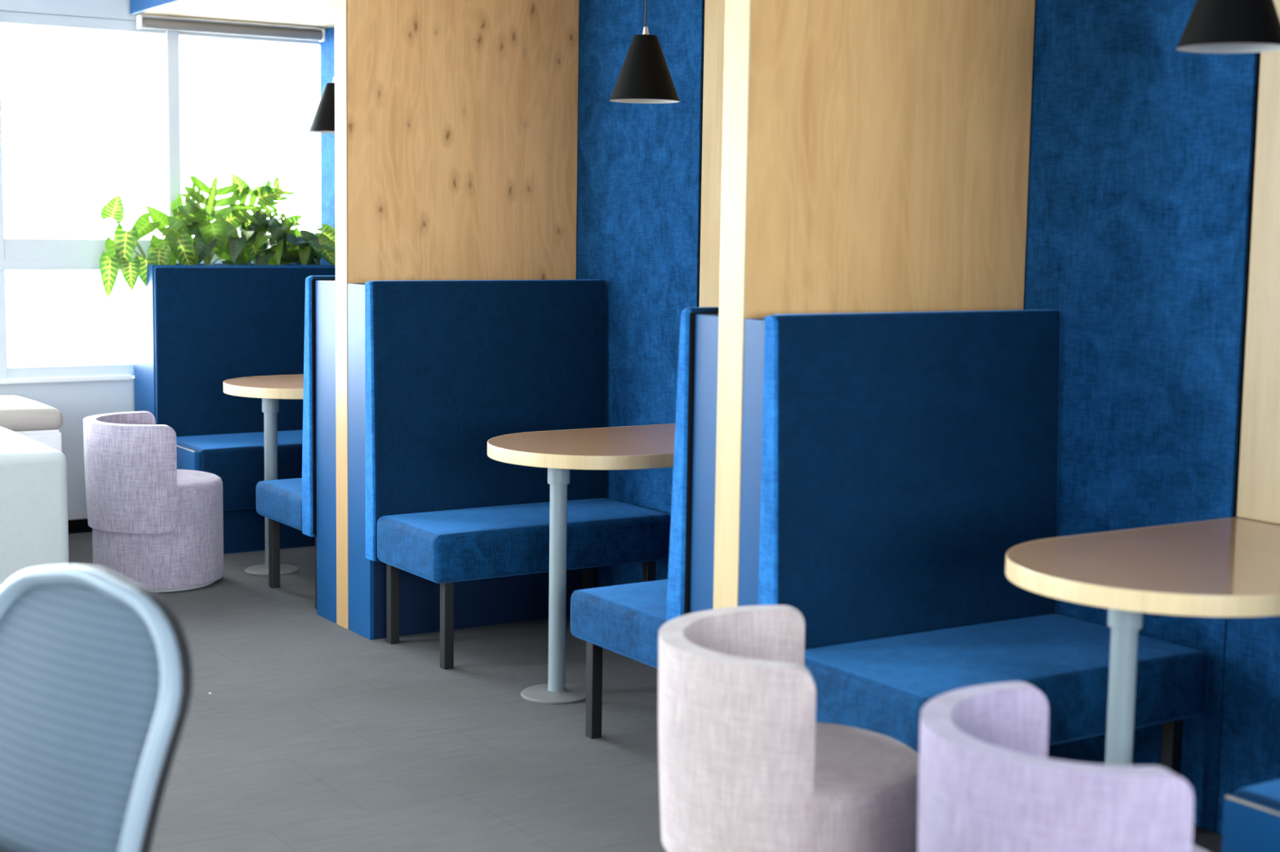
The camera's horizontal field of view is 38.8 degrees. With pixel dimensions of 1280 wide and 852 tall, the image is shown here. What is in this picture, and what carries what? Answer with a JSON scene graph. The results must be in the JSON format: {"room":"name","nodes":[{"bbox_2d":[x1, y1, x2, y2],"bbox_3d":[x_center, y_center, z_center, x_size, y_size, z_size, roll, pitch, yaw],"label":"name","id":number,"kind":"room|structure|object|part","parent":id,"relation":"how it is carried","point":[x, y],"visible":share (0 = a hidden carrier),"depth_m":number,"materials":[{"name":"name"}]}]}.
{"room":"common room","nodes":[
{"label":"common room","id":0,"kind":"room"},
{"bbox_2d":[0,0,325,519],"bbox_3d":[-4.841,-0.847,6.460,8.340,2.900,0.200,-3,8,-33],"label":"wall","id":1,"kind":"structure","parent":0,"point":[76,402],"depth_m":7.97,"materials":[{"name":"grey paint"}]},
{"bbox_2d":[0,374,132,384],"bbox_3d":[-5.151,-0.064,6.336,6.768,0.022,0.210,-3,8,-33],"label":"trim","id":2,"kind":"structure","parent":1,"relation":"attached to","point":[107,377],"depth_m":7.92,"materials":[{"name":"white paint"}]},
{"bbox_2d":[67,518,92,533],"bbox_3d":[-5.208,0.598,6.271,6.980,0.060,0.012,-3,8,-33],"label":"baseboard","id":3,"kind":"structure","parent":1,"relation":"attached to","point":[76,526],"depth_m":8.02,"materials":[{"name":"black"}]},
{"bbox_2d":[0,10,320,378],"bbox_3d":[-4.651,-0.866,6.534,7.840,1.563,0.110,-3,8,-33],"label":"window","id":4,"kind":"structure","parent":1,"relation":"in","point":[15,254],"depth_m":7.94,"materials":[{"name":"white paint"}]},
{"bbox_2d":[68,532,1222,851],"bbox_3d":[-1.476,1.259,1.417,8.340,0.060,12.690,-3,8,-33],"label":"floor","id":5,"kind":"structure","parent":0,"point":[313,733],"depth_m":4.93,"materials":[{"name":"carpet"}]},
{"bbox_2d":[0,395,62,452],"bbox_3d":[-2.912,0.227,7.249,1.050,0.648,0.685,-3,8,-33],"label":"storage bench","id":6,"kind":"object","parent":5,"relation":"on","point":[40,422],"visible":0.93,"depth_m":7.18,"materials":[{"name":"white paint"}]},
{"bbox_2d":[0,395,62,431],"bbox_3d":[-2.908,-0.044,7.219,1.050,0.103,0.685,-3,8,-33],"label":"cushion","id":7,"kind":"object","parent":6,"relation":"on","point":[17,413],"depth_m":7.17,"materials":[{"name":"beige fabric"}]},
{"bbox_2d":[15,429,58,434],"bbox_3d":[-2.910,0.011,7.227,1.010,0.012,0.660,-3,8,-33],"label":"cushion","id":8,"kind":"object","parent":6,"relation":"on","point":[20,431],"depth_m":7.18,"materials":[{"name":"white fabric"}]},
{"bbox_2d":[0,426,69,588],"bbox_3d":[-2.582,0.292,6.234,1.000,0.754,0.900,-3,8,-33],"label":"armchair","id":9,"kind":"object","parent":5,"relation":"on","point":[34,525],"visible":0.57,"depth_m":6.06,"materials":[{"name":"beige fabric"}]},
{"bbox_3d":[-2.264,0.321,6.528,0.150,0.581,0.760,-3,8,-33],"label":"arm","id":10,"kind":"part","parent":9,"relation":"part of","materials":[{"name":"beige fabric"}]},
{"bbox_2d":[0,565,192,851],"bbox_3d":[-1.041,0.666,2.630,0.612,0.859,0.645,6,8,39],"label":"office chair","id":11,"kind":"object","parent":5,"relation":"on","point":[95,684],"visible":1,"depth_m":2.72,"materials":[{"name":"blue plastic"}]},
{"bbox_3d":[-1.091,0.676,2.571,0.470,0.082,0.450,6,8,39],"label":"seat","id":12,"kind":"part","parent":11,"relation":"part of","materials":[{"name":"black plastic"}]},
{"bbox_2d":[83,411,223,592],"bbox_3d":[-1.853,0.285,6.945,0.510,0.632,0.535,-3,8,-33],"label":"tub chair","id":13,"kind":"object","parent":5,"relation":"on","point":[157,526],"visible":0.96,"depth_m":6.74,"materials":[{"name":"fabric"}]},
{"bbox_3d":[-1.949,0.172,6.893,0.301,0.400,0.536,-2,7,-23],"label":"backrest","id":14,"kind":"part","parent":13,"relation":"part of","materials":[{"name":"fabric"}]},
{"bbox_3d":[-1.843,0.382,6.962,0.484,0.403,0.484,-3,8,-33],"label":"seat","id":15,"kind":"part","parent":13,"relation":"part of","materials":[{"name":"fabric"}]},
{"bbox_2d":[132,263,335,420],"bbox_3d":[-1.792,-0.134,8.202,0.899,1.186,0.277,-3,8,-33],"label":"wall","id":16,"kind":"structure","parent":5,"relation":"on","point":[144,331],"depth_m":7.92,"materials":[{"name":"blue paint"}]},
{"bbox_2d":[99,194,216,299],"bbox_3d":[-2.078,-0.780,7.894,0.525,0.458,0.146,-4,8,-38],"label":"trailing plant","id":17,"kind":"object","parent":16,"relation":"in","point":[178,243],"visible":0.84,"depth_m":7.85,"materials":[{"name":"green plant"}]},
{"bbox_2d":[180,175,267,265],"bbox_3d":[-1.855,-0.883,8.038,0.439,0.441,0.134,-3,8,-33],"label":"leaf plant","id":18,"kind":"object","parent":16,"relation":"on","point":[210,237],"visible":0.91,"depth_m":8.02,"materials":[{"name":"green plant"}]},
{"bbox_2d":[228,173,295,265],"bbox_3d":[-1.735,-0.896,8.150,0.229,0.467,0.349,4,7,27],"label":"bushy plant","id":19,"kind":"object","parent":16,"relation":"in","point":[267,194],"visible":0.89,"depth_m":8.13,"materials":[{"name":"green plant"}]},
{"bbox_2d":[246,204,318,265],"bbox_3d":[-1.624,-0.830,8.240,0.220,0.348,0.400,6,8,38],"label":"bushy plant","id":20,"kind":"object","parent":16,"relation":"in","point":[278,248],"visible":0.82,"depth_m":8.14,"materials":[{"name":"green plant"}]},
{"bbox_2d":[280,214,335,266],"bbox_3d":[-1.511,-0.830,8.284,0.332,0.262,0.292,-1,7,-13],"label":"bushy plant","id":21,"kind":"object","parent":16,"relation":"on","point":[324,247],"visible":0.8,"depth_m":8.23,"materials":[{"name":"green plant"}]},
{"bbox_2d":[153,266,335,554],"bbox_3d":[-1.580,-0.089,7.867,0.891,1.178,0.515,-3,8,-33],"label":"bench","id":22,"kind":"object","parent":5,"relation":"on","point":[213,326],"visible":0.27,"depth_m":7.90,"materials":[{"name":"blue fabric"}]},
{"bbox_3d":[-1.943,0.207,7.655,0.023,0.252,0.475,-3,8,-33],"label":"panel","id":23,"kind":"part","parent":22,"relation":"part of","materials":[{"name":"blue fabric"}]},
{"bbox_3d":[-1.566,0.179,7.891,0.865,0.266,0.485,-3,8,-33],"label":"seat","id":24,"kind":"part","parent":22,"relation":"part of","materials":[{"name":"blue fabric"}]},
{"bbox_3d":[-1.710,-0.114,8.070,0.886,1.178,0.030,-3,8,-33],"label":"backrest","id":25,"kind":"part","parent":22,"relation":"part of","materials":[{"name":"blue fabric"}]},
{"bbox_2d":[222,374,303,576],"bbox_3d":[-1.223,0.190,7.346,0.905,0.750,0.640,-3,8,-33],"label":"table","id":26,"kind":"object","parent":5,"relation":"on","point":[271,388],"visible":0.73,"depth_m":7.15,"materials":[{"name":"brown laminate"}]},
{"bbox_2d":[256,275,335,608],"bbox_3d":[-0.928,0.024,6.856,0.902,1.197,0.567,-3,8,-33],"label":"bench","id":27,"kind":"object","parent":5,"relation":"on","point":[292,502],"visible":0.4,"depth_m":6.44,"materials":[{"name":"blue fabric"}]},
{"bbox_3d":[-1.387,0.473,6.899,0.034,0.281,0.034,-3,8,-33],"label":"leg","id":28,"kind":"part","parent":27,"relation":"part of","materials":[{"name":"black metal"}]},
{"bbox_3d":[-0.954,0.271,6.921,0.892,0.138,0.480,-3,8,-33],"label":"seat","id":29,"kind":"part","parent":27,"relation":"part of","materials":[{"name":"blue fabric"}]},
{"bbox_3d":[-1.144,0.519,6.525,0.034,0.281,0.034,-3,8,-33],"label":"leg","id":30,"kind":"part","parent":27,"relation":"part of","materials":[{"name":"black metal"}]},
{"bbox_3d":[-0.799,-0.089,6.649,0.894,0.922,0.082,-3,8,-33],"label":"backrest","id":31,"kind":"part","parent":27,"relation":"part of","materials":[{"name":"blue fabric"}]},
{"bbox_2d":[315,0,597,639],"bbox_3d":[-0.633,-0.453,6.379,0.895,2.260,0.450,-3,8,-33],"label":"wall","id":32,"kind":"structure","parent":5,"relation":"on","point":[456,121],"depth_m":6.24,"materials":[{"name":"brown wood"}]},
{"bbox_3d":[-0.630,-0.453,6.381,0.889,2.260,0.096,-3,8,-33],"label":"wood panel","id":33,"kind":"part","parent":32,"relation":"part of","materials":[{"name":"brown wood"}]},
{"bbox_2d":[364,280,671,669],"bbox_3d":[-0.391,0.125,6.029,0.900,1.197,0.512,-3,8,-33],"label":"bench","id":34,"kind":"object","parent":5,"relation":"on","point":[452,367],"visible":0.94,"depth_m":6.06,"materials":[{"name":"blue fabric"}]},
{"bbox_3d":[-0.818,0.580,6.025,0.034,0.281,0.034,-3,8,-33],"label":"leg","id":35,"kind":"part","parent":34,"relation":"part of","materials":[{"name":"black metal"}]},
{"bbox_3d":[-0.605,0.620,5.697,0.034,0.281,0.034,-3,8,-33],"label":"leg","id":36,"kind":"part","parent":34,"relation":"part of","materials":[{"name":"black metal"}]},
{"bbox_3d":[-0.506,-0.034,6.200,0.894,0.922,0.068,-3,8,-33],"label":"backrest","id":37,"kind":"part","parent":34,"relation":"part of","materials":[{"name":"blue fabric"}]},
{"bbox_3d":[-0.376,0.368,6.030,0.892,0.161,0.450,-3,8,-33],"label":"seat","id":38,"kind":"part","parent":34,"relation":"part of","materials":[{"name":"blue fabric"}]},
{"bbox_3d":[-0.184,0.544,6.433,0.034,0.281,0.034,-3,8,-33],"label":"leg","id":39,"kind":"part","parent":34,"relation":"part of","materials":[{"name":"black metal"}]},
{"bbox_3d":[0.029,0.584,6.105,0.034,0.281,0.034,-3,8,-33],"label":"leg","id":40,"kind":"part","parent":34,"relation":"part of","materials":[{"name":"black metal"}]},
{"bbox_2d":[487,423,675,704],"bbox_3d":[-0.026,0.414,5.505,0.905,0.750,0.640,-3,8,-33],"label":"table","id":41,"kind":"object","parent":5,"relation":"on","point":[639,446],"visible":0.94,"depth_m":5.34,"materials":[{"name":"brown laminate"}]},
{"bbox_2d":[570,306,719,738],"bbox_3d":[0.334,0.261,4.917,0.902,1.197,0.567,-3,8,-33],"label":"bench","id":42,"kind":"object","parent":5,"relation":"on","point":[627,620],"visible":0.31,"depth_m":4.62,"materials":[{"name":"blue fabric"}]},
{"bbox_3d":[-0.125,0.710,4.959,0.034,0.281,0.034,-3,8,-33],"label":"leg","id":43,"kind":"part","parent":42,"relation":"part of","materials":[{"name":"black metal"}]},
{"bbox_3d":[0.310,0.508,4.977,0.892,0.138,0.492,-3,8,-33],"label":"seat","id":44,"kind":"part","parent":42,"relation":"part of","materials":[{"name":"blue fabric"}]},
{"bbox_3d":[0.466,0.148,4.704,0.894,0.922,0.070,-3,8,-33],"label":"backrest","id":45,"kind":"part","parent":42,"relation":"part of","materials":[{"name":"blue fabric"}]},
{"bbox_2d":[657,604,919,851],"bbox_3d":[0.281,0.707,3.468,0.510,0.632,0.510,-3,8,-33],"label":"tub chair","id":46,"kind":"object","parent":5,"relation":"on","point":[746,764],"visible":0.99,"depth_m":3.25,"materials":[{"name":"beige fabric"}]},
{"bbox_3d":[0.176,0.590,3.458,0.287,0.400,0.536,1,6,3],"label":"backrest","id":47,"kind":"part","parent":46,"relation":"part of","materials":[{"name":"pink fabric"}]},
{"bbox_3d":[0.297,0.805,3.475,0.484,0.403,0.484,-3,8,-33],"label":"seat","id":48,"kind":"part","parent":46,"relation":"part of","materials":[{"name":"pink fabric"}]},
{"bbox_2d":[689,0,1035,613],"bbox_3d":[0.587,-0.224,4.503,0.895,2.260,0.298,-3,8,-33],"label":"wall","id":49,"kind":"structure","parent":5,"relation":"on","point":[875,158],"depth_m":4.35,"materials":[{"name":"brown wood"}]},
{"bbox_3d":[0.590,-0.224,4.504,0.889,2.260,0.099,-3,8,-33],"label":"wood panel","id":50,"kind":"part","parent":49,"relation":"part of","materials":[{"name":"brown wood"}]},
{"bbox_2d":[758,309,1208,777],"bbox_3d":[0.803,0.349,4.193,0.900,1.197,0.566,-3,8,-33],"label":"bench","id":51,"kind":"object","parent":5,"relation":"on","point":[904,455],"visible":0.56,"depth_m":4.26,"materials":[{"name":"blue fabric"}]},
{"bbox_3d":[0.673,0.187,4.386,0.894,0.922,0.070,-3,8,-33],"label":"backrest","id":52,"kind":"part","parent":51,"relation":"part of","materials":[{"name":"blue fabric"}]},
{"bbox_3d":[0.819,0.592,4.194,0.892,0.161,0.502,-3,8,-33],"label":"seat","id":53,"kind":"part","parent":51,"relation":"part of","materials":[{"name":"blue fabric"}]},
{"bbox_3d":[1.238,0.811,4.246,0.034,0.281,0.034,-3,8,-33],"label":"leg","id":54,"kind":"part","parent":51,"relation":"part of","materials":[{"name":"black metal"}]},
{"bbox_2d":[917,681,1208,851],"bbox_3d":[0.691,0.779,2.876,0.510,0.632,0.526,-3,8,-33],"label":"tub chair","id":55,"kind":"object","parent":5,"relation":"on","point":[988,782],"visible":1,"depth_m":2.65,"materials":[{"name":"purple fabric"}]},
{"bbox_3d":[0.703,0.877,2.889,0.484,0.403,0.484,-3,8,-33],"label":"seat","id":56,"kind":"part","parent":55,"relation":"part of","materials":[{"name":"purple fabric"}]},
{"bbox_2d":[1004,517,1279,765],"bbox_3d":[1.152,0.635,3.694,0.905,0.750,0.640,-3,8,-33],"label":"table","id":57,"kind":"object","parent":5,"relation":"on","point":[1224,567],"visible":0.97,"depth_m":3.52,"materials":[{"name":"brown laminate"}]},
{"bbox_2d":[1222,778,1279,851],"bbox_3d":[1.510,0.490,3.115,0.891,1.178,0.530,-3,8,-33],"label":"bench","id":58,"kind":"object","parent":5,"relation":"on","point":[1251,815],"visible":1,"depth_m":3.07,"materials":[{"name":"blue fabric"}]},
{"bbox_3d":[1.508,0.752,3.164,0.865,0.266,0.500,-3,8,-33],"label":"seat","id":59,"kind":"part","parent":58,"relation":"part of","materials":[{"name":"blue fabric"}]},
{"bbox_2d":[328,0,1279,524],"bbox_3d":[2.011,-0.397,3.363,0.220,2.900,12.490,-3,8,-33],"label":"wall","id":60,"kind":"structure","parent":0,"point":[579,0],"depth_m":4.72,"materials":[{"name":"blue fabric"}]},
{"bbox_2d":[320,27,335,263],"bbox_3d":[-0.878,-0.594,7.604,0.030,2.260,2.238,-3,8,-33],"label":"wall panel","id":61,"kind":"object","parent":60,"relation":"attached to","point":[326,47],"visible":0.1,"depth_m":8.39,"materials":[{"name":"blue fabric"}]},
{"bbox_2d":[577,0,703,587],"bbox_3d":[-0.011,-0.431,6.271,0.030,2.260,0.764,-3,8,-33],"label":"wall panel","id":62,"kind":"object","parent":60,"relation":"attached to","point":[639,164],"visible":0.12,"depth_m":6.22,"materials":[{"name":"blue fabric"}]},
{"bbox_2d":[697,0,724,306],"bbox_3d":[0.380,-0.732,5.637,0.030,1.510,0.652,-3,8,-33],"label":"wood wall panel","id":63,"kind":"object","parent":60,"relation":"attached to","point":[713,33],"visible":0.13,"depth_m":5.83,"materials":[{"name":"brown wood"}]},
{"bbox_2d":[1024,0,1257,831],"bbox_3d":[1.189,-0.206,4.427,0.030,2.260,0.685,-3,8,-33],"label":"wall panel","id":64,"kind":"object","parent":60,"relation":"attached to","point":[1141,157],"visible":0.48,"depth_m":4.36,"materials":[{"name":"blue fabric"}]},
{"bbox_2d":[1216,615,1279,835],"bbox_3d":[1.541,0.632,3.954,0.030,0.710,0.652,-3,8,-33],"label":"wall panel","id":65,"kind":"object","parent":60,"relation":"attached to","point":[1250,743],"visible":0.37,"depth_m":4.16,"materials":[{"name":"blue fabric"}]},
{"bbox_2d":[1233,0,1279,524],"bbox_3d":[1.558,-0.511,3.826,0.030,1.510,0.652,-3,8,-33],"label":"wood wall panel","id":66,"kind":"object","parent":60,"relation":"attached to","point":[1257,478],"visible":1,"depth_m":4.07,"materials":[{"name":"brown wood"}]}
]}

